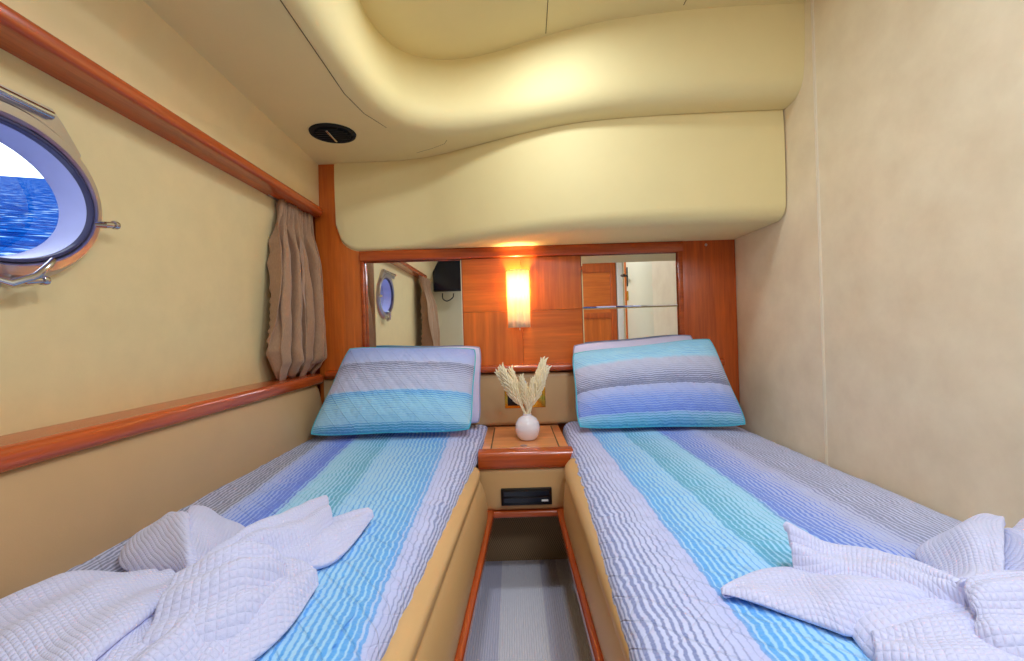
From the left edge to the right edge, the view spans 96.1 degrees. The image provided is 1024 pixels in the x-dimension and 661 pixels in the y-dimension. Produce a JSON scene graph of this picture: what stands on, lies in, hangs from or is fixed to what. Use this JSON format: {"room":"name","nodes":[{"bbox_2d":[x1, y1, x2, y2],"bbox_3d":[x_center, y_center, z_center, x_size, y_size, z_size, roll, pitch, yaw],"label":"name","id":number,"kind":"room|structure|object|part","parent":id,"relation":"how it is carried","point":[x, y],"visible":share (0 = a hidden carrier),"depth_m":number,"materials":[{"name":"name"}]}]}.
{"room":"yacht cabin","nodes":[
{"label":"yacht cabin","id":0,"kind":"room"},
{"bbox_2d":[0,48,306,435],"bbox_3d":[-0.891,-0.272,0.530,0.060,1.000,3.060,-2,0,0],"label":"wall","id":1,"kind":"structure","parent":0,"point":[172,303],"depth_m":1.10,"materials":[{"name":"beige paint"}]},
{"bbox_2d":[0,84,120,287],"bbox_3d":[-0.895,-0.240,0.798,0.115,0.354,0.399,-2,0,0],"label":"window","id":2,"kind":"structure","parent":1,"relation":"in","point":[30,128],"depth_m":0.89,"materials":[{"name":"metal"}]},
{"bbox_3d":[-0.851,-0.104,0.804,0.022,0.060,0.098,-2,0,14],"label":"latch lever","id":3,"kind":"part","parent":2,"relation":"part of","materials":[{"name":"metal"}]},
{"bbox_3d":[-0.878,-0.376,0.764,0.025,0.083,0.328,-2,0,0],"label":"hinge plate","id":4,"kind":"part","parent":2,"relation":"part of","materials":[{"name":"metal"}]},
{"bbox_3d":[-0.861,-0.092,0.846,0.018,0.019,0.010,-2,0,0],"label":"latch knob","id":5,"kind":"part","parent":2,"relation":"part of","materials":[{"name":"metal"}]},
{"bbox_3d":[-0.857,-0.227,0.993,0.018,0.019,0.010,-2,0,0],"label":"latch knob","id":6,"kind":"part","parent":2,"relation":"part of","materials":[{"name":"metal"}]},
{"bbox_2d":[0,0,318,205],"bbox_3d":[-0.801,-0.622,0.498,0.137,0.202,2.996,-2,0,0],"label":"wall","id":7,"kind":"structure","parent":0,"point":[128,39],"depth_m":1.11,"materials":[{"name":"paint"}]},
{"bbox_2d":[0,1,322,216],"bbox_3d":[-0.876,-0.506,0.812,0.140,0.034,2.345,-2,0,0],"label":"trim","id":8,"kind":"structure","parent":7,"relation":"attached to","point":[20,37],"depth_m":0.98,"materials":[{"name":"brown wood"}]},
{"bbox_2d":[266,195,326,380],"bbox_3d":[-0.842,-0.152,1.806,0.130,0.681,0.364,-2,0,0],"label":"curtain","id":9,"kind":"object","parent":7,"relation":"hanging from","point":[296,341],"visible":1,"depth_m":1.72,"materials":[{"name":"beige fabric"}]},
{"bbox_2d":[307,217,572,433],"bbox_3d":[0.011,-0.125,2.055,2.010,2.050,0.050,-2,0,0],"label":"wall","id":10,"kind":"structure","parent":0,"point":[561,426],"depth_m":2.03,"materials":[{"name":"brown wood"}]},
{"bbox_2d":[315,164,739,426],"bbox_3d":[0.064,-0.157,1.992,1.818,1.210,0.075,-2,0,0],"label":"headboard","id":11,"kind":"object","parent":10,"relation":"attached to","point":[706,271],"visible":0.41,"depth_m":2.00,"materials":[{"name":"brown wood"}]},
{"bbox_3d":[-0.749,-0.132,2.014,0.192,1.210,0.032,-2,0,0],"label":"corner panel","id":12,"kind":"part","parent":11,"relation":"part of","materials":[{"name":"brown wood"}]},
{"bbox_3d":[-0.643,-0.064,2.005,0.014,0.468,0.030,-2,0,0],"label":"moulding","id":13,"kind":"part","parent":11,"relation":"part of","materials":[{"name":"brown wood"}]},
{"bbox_2d":[365,260,463,346],"bbox_3d":[-0.424,-0.073,2.006,0.420,0.458,0.012,-2,0,0],"label":"wall mirror","id":14,"kind":"object","parent":11,"relation":"attached to","point":[409,303],"visible":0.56,"depth_m":2.00,"materials":[{"name":"clear glass"}]},
{"bbox_3d":[0.039,0.296,2.003,1.700,0.226,0.053,-2,0,0],"label":"padded panel","id":15,"kind":"part","parent":11,"relation":"part of","materials":[{"name":"beige leather"}]},
{"bbox_3d":[-0.087,-0.198,2.017,0.255,0.231,0.026,-2,0,0],"label":"veneer panel","id":16,"kind":"part","parent":11,"relation":"part of","materials":[{"name":"brown wood"}]},
{"bbox_3d":[-0.080,0.035,2.017,0.255,0.234,0.026,-2,0,0],"label":"veneer panel","id":17,"kind":"part","parent":11,"relation":"part of","materials":[{"name":"brown wood"}]},
{"bbox_2d":[506,269,529,329],"bbox_3d":[0.028,-0.130,1.970,0.098,0.258,0.067,-2,0,0],"label":"wall lamp","id":18,"kind":"object","parent":11,"relation":"attached to","point":[518,298],"visible":1,"depth_m":1.95,"materials":[{"name":"white"}]},
{"bbox_3d":[0.039,-0.342,2.002,1.396,0.046,0.036,-2,0,0],"label":"moulding","id":19,"kind":"part","parent":11,"relation":"part of","materials":[{"name":"brown wood"}]},
{"bbox_2d":[504,381,545,407],"bbox_3d":[0.056,0.273,1.962,0.176,0.119,0.045,-2,0,0],"label":"wall socket","id":20,"kind":"object","parent":11,"relation":"attached to","point":[541,402],"visible":0.36,"depth_m":1.97,"materials":[{"name":"gold metal"}]},
{"bbox_3d":[0.055,0.161,1.992,1.700,0.030,0.075,-2,0,0],"label":"head rail","id":21,"kind":"part","parent":11,"relation":"part of","materials":[{"name":"brown wood"}]},
{"bbox_3d":[0.171,-0.206,2.017,0.259,0.231,0.026,-2,0,0],"label":"veneer panel","id":22,"kind":"part","parent":11,"relation":"part of","materials":[{"name":"brown wood"}]},
{"bbox_3d":[0.178,0.027,2.017,0.259,0.234,0.026,-2,0,0],"label":"veneer panel","id":23,"kind":"part","parent":11,"relation":"part of","materials":[{"name":"brown wood"}]},
{"bbox_2d":[581,253,678,342],"bbox_3d":[0.514,-0.102,2.006,0.414,0.458,0.012,-2,0,0],"label":"wall mirror","id":24,"kind":"object","parent":11,"relation":"attached to","point":[630,282],"visible":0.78,"depth_m":2.00,"materials":[{"name":"clear glass"}]},
{"bbox_3d":[0.510,-0.217,2.006,0.414,0.228,0.012,-2,0,0],"label":"mirror pane","id":25,"kind":"part","parent":24,"relation":"part of","materials":[{"name":"clear glass"}]},
{"bbox_3d":[0.518,0.013,2.006,0.414,0.228,0.012,-2,0,0],"label":"mirror pane","id":26,"kind":"part","parent":24,"relation":"part of","materials":[{"name":"clear glass"}]},
{"bbox_3d":[0.735,-0.107,2.005,0.021,0.468,0.030,-2,0,0],"label":"moulding","id":27,"kind":"part","parent":11,"relation":"part of","materials":[{"name":"brown wood"}]},
{"bbox_3d":[0.863,-0.002,2.012,0.230,0.850,0.036,-2,0,0],"label":"corner panel","id":28,"kind":"part","parent":11,"relation":"part of","materials":[{"name":"brown wood"}]},
{"bbox_2d":[334,110,785,250],"bbox_3d":[0.098,-0.558,1.809,1.720,0.381,0.395,-2,0,0],"label":"locker","id":29,"kind":"object","parent":10,"relation":"attached to","point":[718,175],"visible":1,"depth_m":1.69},
{"bbox_2d":[143,0,806,164],"bbox_3d":[0.167,-0.894,0.510,2.250,0.285,3.120,-2,0,0],"label":"ceiling","id":30,"kind":"structure","parent":0,"point":[412,79],"depth_m":1.52,"materials":[{"name":"beige paint"}]},
{"bbox_2d":[309,123,355,142],"bbox_3d":[-0.658,-0.718,1.690,0.164,0.016,0.164,-2,0,0],"label":"ceiling vent","id":31,"kind":"object","parent":30,"relation":"in","point":[326,132],"visible":1,"depth_m":1.67,"materials":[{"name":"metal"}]},
{"bbox_2d":[465,559,592,660],"bbox_3d":[0.229,0.918,0.525,2.600,0.050,3.150,-2,0,0],"label":"floor","id":32,"kind":"structure","parent":0,"point":[526,610],"depth_m":1.45,"materials":[{"name":"carpet"}]},
{"bbox_2d":[381,463,493,660],"bbox_3d":[-0.453,0.675,0.915,0.788,0.480,2.130,-2,0,0],"label":"bed","id":33,"kind":"object","parent":32,"relation":"on","point":[436,624],"visible":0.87,"depth_m":0.90,"materials":[{"name":"beige leather"}]},
{"bbox_2d":[66,424,487,660],"bbox_3d":[-0.459,0.438,0.920,0.736,0.073,2.126,-2,0,0],"label":"quilt","id":34,"kind":"object","parent":33,"relation":"on","point":[412,483],"visible":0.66,"depth_m":1.06,"materials":[{"name":"fabric"}]},
{"bbox_2d":[0,495,373,660],"bbox_3d":[-0.555,0.361,0.714,0.525,0.102,0.625,-2,0,0],"label":"towel","id":35,"kind":"object","parent":34,"relation":"on","point":[199,584],"visible":1,"depth_m":0.61,"materials":[{"name":"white fabric"}]},
{"bbox_2d":[311,347,475,435],"bbox_3d":[-0.452,0.226,1.792,0.619,0.323,0.207,-2,0,0],"label":"pillow","id":36,"kind":"object","parent":34,"relation":"on","point":[374,390],"visible":1,"depth_m":1.73,"materials":[{"name":"blue fabric"}]},
{"bbox_2d":[386,346,480,422],"bbox_3d":[-0.413,0.228,1.905,0.572,0.321,0.118,-2,0,0],"label":"pillow","id":37,"kind":"object","parent":34,"relation":"on","point":[476,409],"visible":0.09,"depth_m":1.90,"materials":[{"name":"purple fabric"}]},
{"bbox_3d":[-0.115,0.631,0.713,0.032,0.030,1.728,-2,0,3],"label":"toe rail","id":38,"kind":"part","parent":33,"relation":"part of","materials":[{"name":"brown wood"}]},
{"bbox_2d":[478,424,572,560],"bbox_3d":[0.056,0.653,1.775,0.430,0.492,0.450,-2,0,0],"label":"nightstand","id":39,"kind":"object","parent":32,"relation":"on","point":[522,481],"visible":0.84,"depth_m":1.57,"materials":[{"name":"brown wood"}]},
{"bbox_3d":[0.050,0.540,1.577,0.335,0.142,0.030,-2,0,0],"label":"drawer","id":40,"kind":"part","parent":39,"relation":"part of","materials":[{"name":"beige wood"}]},
{"bbox_3d":[0.046,0.411,1.784,0.234,0.004,0.355,-2,0,0],"label":"lid","id":41,"kind":"part","parent":39,"relation":"part of","materials":[{"name":"brown wood"}]},
{"bbox_3d":[0.050,0.626,1.577,0.264,0.022,0.027,-2,0,0],"label":"rail","id":42,"kind":"part","parent":39,"relation":"part of","materials":[{"name":"brown wood"}]},
{"bbox_3d":[0.047,0.439,1.577,0.322,0.060,0.051,-2,0,0],"label":"rail","id":43,"kind":"part","parent":39,"relation":"part of","materials":[{"name":"brown wood"}]},
{"bbox_3d":[0.049,0.562,1.553,0.154,0.038,0.002,-2,0,0],"label":"slot panel","id":44,"kind":"part","parent":39,"relation":"part of","materials":[{"name":"black plastic"}]},
{"bbox_3d":[0.049,0.562,1.564,0.172,0.057,0.022,-2,0,0],"label":"slot frame","id":45,"kind":"part","parent":39,"relation":"part of","materials":[{"name":"black plastic"}]},
{"bbox_3d":[0.059,0.758,1.810,0.430,0.280,0.020,-2,0,0],"label":"recess panel","id":46,"kind":"part","parent":39,"relation":"part of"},
{"bbox_2d":[515,413,539,440],"bbox_3d":[0.058,0.360,1.725,0.092,0.098,0.092,-2,0,0],"label":"vase","id":47,"kind":"object","parent":39,"relation":"on","point":[527,427],"visible":0.98,"depth_m":1.69,"materials":[{"name":"white ceramic"}]},
{"bbox_2d":[494,366,526,413],"bbox_3d":[0.000,0.233,1.731,0.130,0.199,0.045,-2,0,8],"label":"stem","id":48,"kind":"object","parent":47,"relation":"in","point":[497,372],"visible":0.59,"depth_m":1.73,"materials":[{"name":"beige plant"}]},
{"bbox_2d":[497,362,524,413],"bbox_3d":[0.002,0.224,1.719,0.109,0.217,0.046,-2,0,-7],"label":"stem","id":49,"kind":"object","parent":47,"relation":"in","point":[510,384],"visible":0.99,"depth_m":1.71,"materials":[{"name":"beige plant"}]},
{"bbox_2d":[507,365,525,413],"bbox_3d":[0.021,0.230,1.733,0.074,0.203,0.040,-2,0,30],"label":"stem","id":50,"kind":"object","parent":47,"relation":"in","point":[511,371],"visible":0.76,"depth_m":1.73,"materials":[{"name":"beige plant"}]},
{"bbox_2d":[519,373,527,408],"bbox_3d":[0.046,0.243,1.712,0.034,0.173,0.040,-2,0,20],"label":"stem","id":51,"kind":"object","parent":47,"relation":"in","point":[523,388],"visible":1,"depth_m":1.71,"materials":[{"name":"beige plant"}]},
{"bbox_2d":[527,376,535,413],"bbox_3d":[0.070,0.250,1.713,0.036,0.158,0.032,-2,0,-23],"label":"stem","id":52,"kind":"object","parent":47,"relation":"in","point":[531,390],"visible":0.99,"depth_m":1.71,"materials":[{"name":"beige plant"}]},
{"bbox_2d":[529,369,541,413],"bbox_3d":[0.091,0.238,1.736,0.068,0.182,0.037,-2,0,-40],"label":"stem","id":53,"kind":"object","parent":47,"relation":"in","point":[539,373],"visible":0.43,"depth_m":1.73,"materials":[{"name":"beige plant"}]},
{"bbox_2d":[528,356,548,413],"bbox_3d":[0.094,0.215,1.750,0.048,0.231,0.110,-2,0,44],"label":"stem","id":54,"kind":"object","parent":47,"relation":"in","point":[542,362],"visible":0.4,"depth_m":1.76,"materials":[{"name":"beige plant"}]},
{"bbox_2d":[529,365,551,411],"bbox_3d":[0.100,0.229,1.724,0.101,0.200,0.042,-2,0,23],"label":"stem","id":55,"kind":"object","parent":47,"relation":"in","point":[539,386],"visible":0.98,"depth_m":1.71,"materials":[{"name":"beige plant"}]},
{"bbox_2d":[557,458,629,660],"bbox_3d":[0.576,0.638,0.915,0.845,0.488,2.130,-2,0,0],"label":"bed","id":56,"kind":"object","parent":32,"relation":"on","point":[601,620],"visible":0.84,"depth_m":0.97,"materials":[{"name":"beige leather"}]},
{"bbox_3d":[0.171,0.622,0.713,0.032,0.030,1.725,-2,0,0],"label":"toe rail","id":57,"kind":"part","parent":56,"relation":"part of","materials":[{"name":"brown wood"}]},
{"bbox_2d":[563,421,961,660],"bbox_3d":[0.555,0.415,0.920,0.870,0.084,2.125,-2,0,0],"label":"quilt","id":58,"kind":"object","parent":56,"relation":"on","point":[679,514],"visible":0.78,"depth_m":0.91,"materials":[{"name":"fabric"}]},
{"bbox_2d":[573,335,692,414],"bbox_3d":[0.545,0.191,1.905,0.575,0.334,0.117,-2,0,0],"label":"pillow","id":59,"kind":"object","parent":58,"relation":"on","point":[662,339],"visible":0.15,"depth_m":1.93,"materials":[{"name":"purple fabric"}]},
{"bbox_2d":[572,339,744,427],"bbox_3d":[0.559,0.204,1.794,0.631,0.327,0.196,-2,0,0],"label":"pillow","id":60,"kind":"object","parent":58,"relation":"on","point":[683,383],"visible":1,"depth_m":1.73,"materials":[{"name":"blue fabric"}]},
{"bbox_2d":[721,513,1023,660],"bbox_3d":[0.648,0.323,0.589,0.662,0.103,0.352,-2,0,-10],"label":"towel","id":61,"kind":"object","parent":58,"relation":"on","point":[963,597],"visible":1,"depth_m":0.58,"materials":[{"name":"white fabric"}]},
{"bbox_2d":[735,0,1023,527],"bbox_3d":[0.994,-0.156,1.440,0.043,2.050,1.240,-2,0,0],"label":"wall","id":62,"kind":"structure","parent":0,"point":[880,319],"depth_m":1.15,"materials":[{"name":"paint"}]},
{"bbox_3d":[-0.883,0.578,0.515,0.058,0.700,3.030,-2,0,0],"label":"wall","id":63,"kind":"structure","parent":0,"visible":0},
{"bbox_2d":[0,385,321,598],"bbox_3d":[-0.836,0.369,0.508,0.102,0.298,2.976,-2,0,0],"label":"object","id":64,"kind":"structure","parent":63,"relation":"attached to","point":[58,514],"depth_m":0.94,"materials":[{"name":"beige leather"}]},
{"bbox_2d":[0,373,323,472],"bbox_3d":[-0.859,0.206,0.490,0.130,0.042,2.980,-2,0,0],"label":"trim","id":65,"kind":"structure","parent":63,"relation":"attached to","point":[29,447],"depth_m":0.96,"materials":[{"name":"brown wood"}]},
{"label":"outside","id":66,"kind":"structure","parent":0,"visible":0},
{"bbox_2d":[0,176,58,255],"bbox_3d":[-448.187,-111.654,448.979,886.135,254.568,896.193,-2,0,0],"label":"sea","id":67,"kind":"structure","parent":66,"point":[29,211],"depth_m":26.61,"materials":[{"name":"liquid"}]}
]}

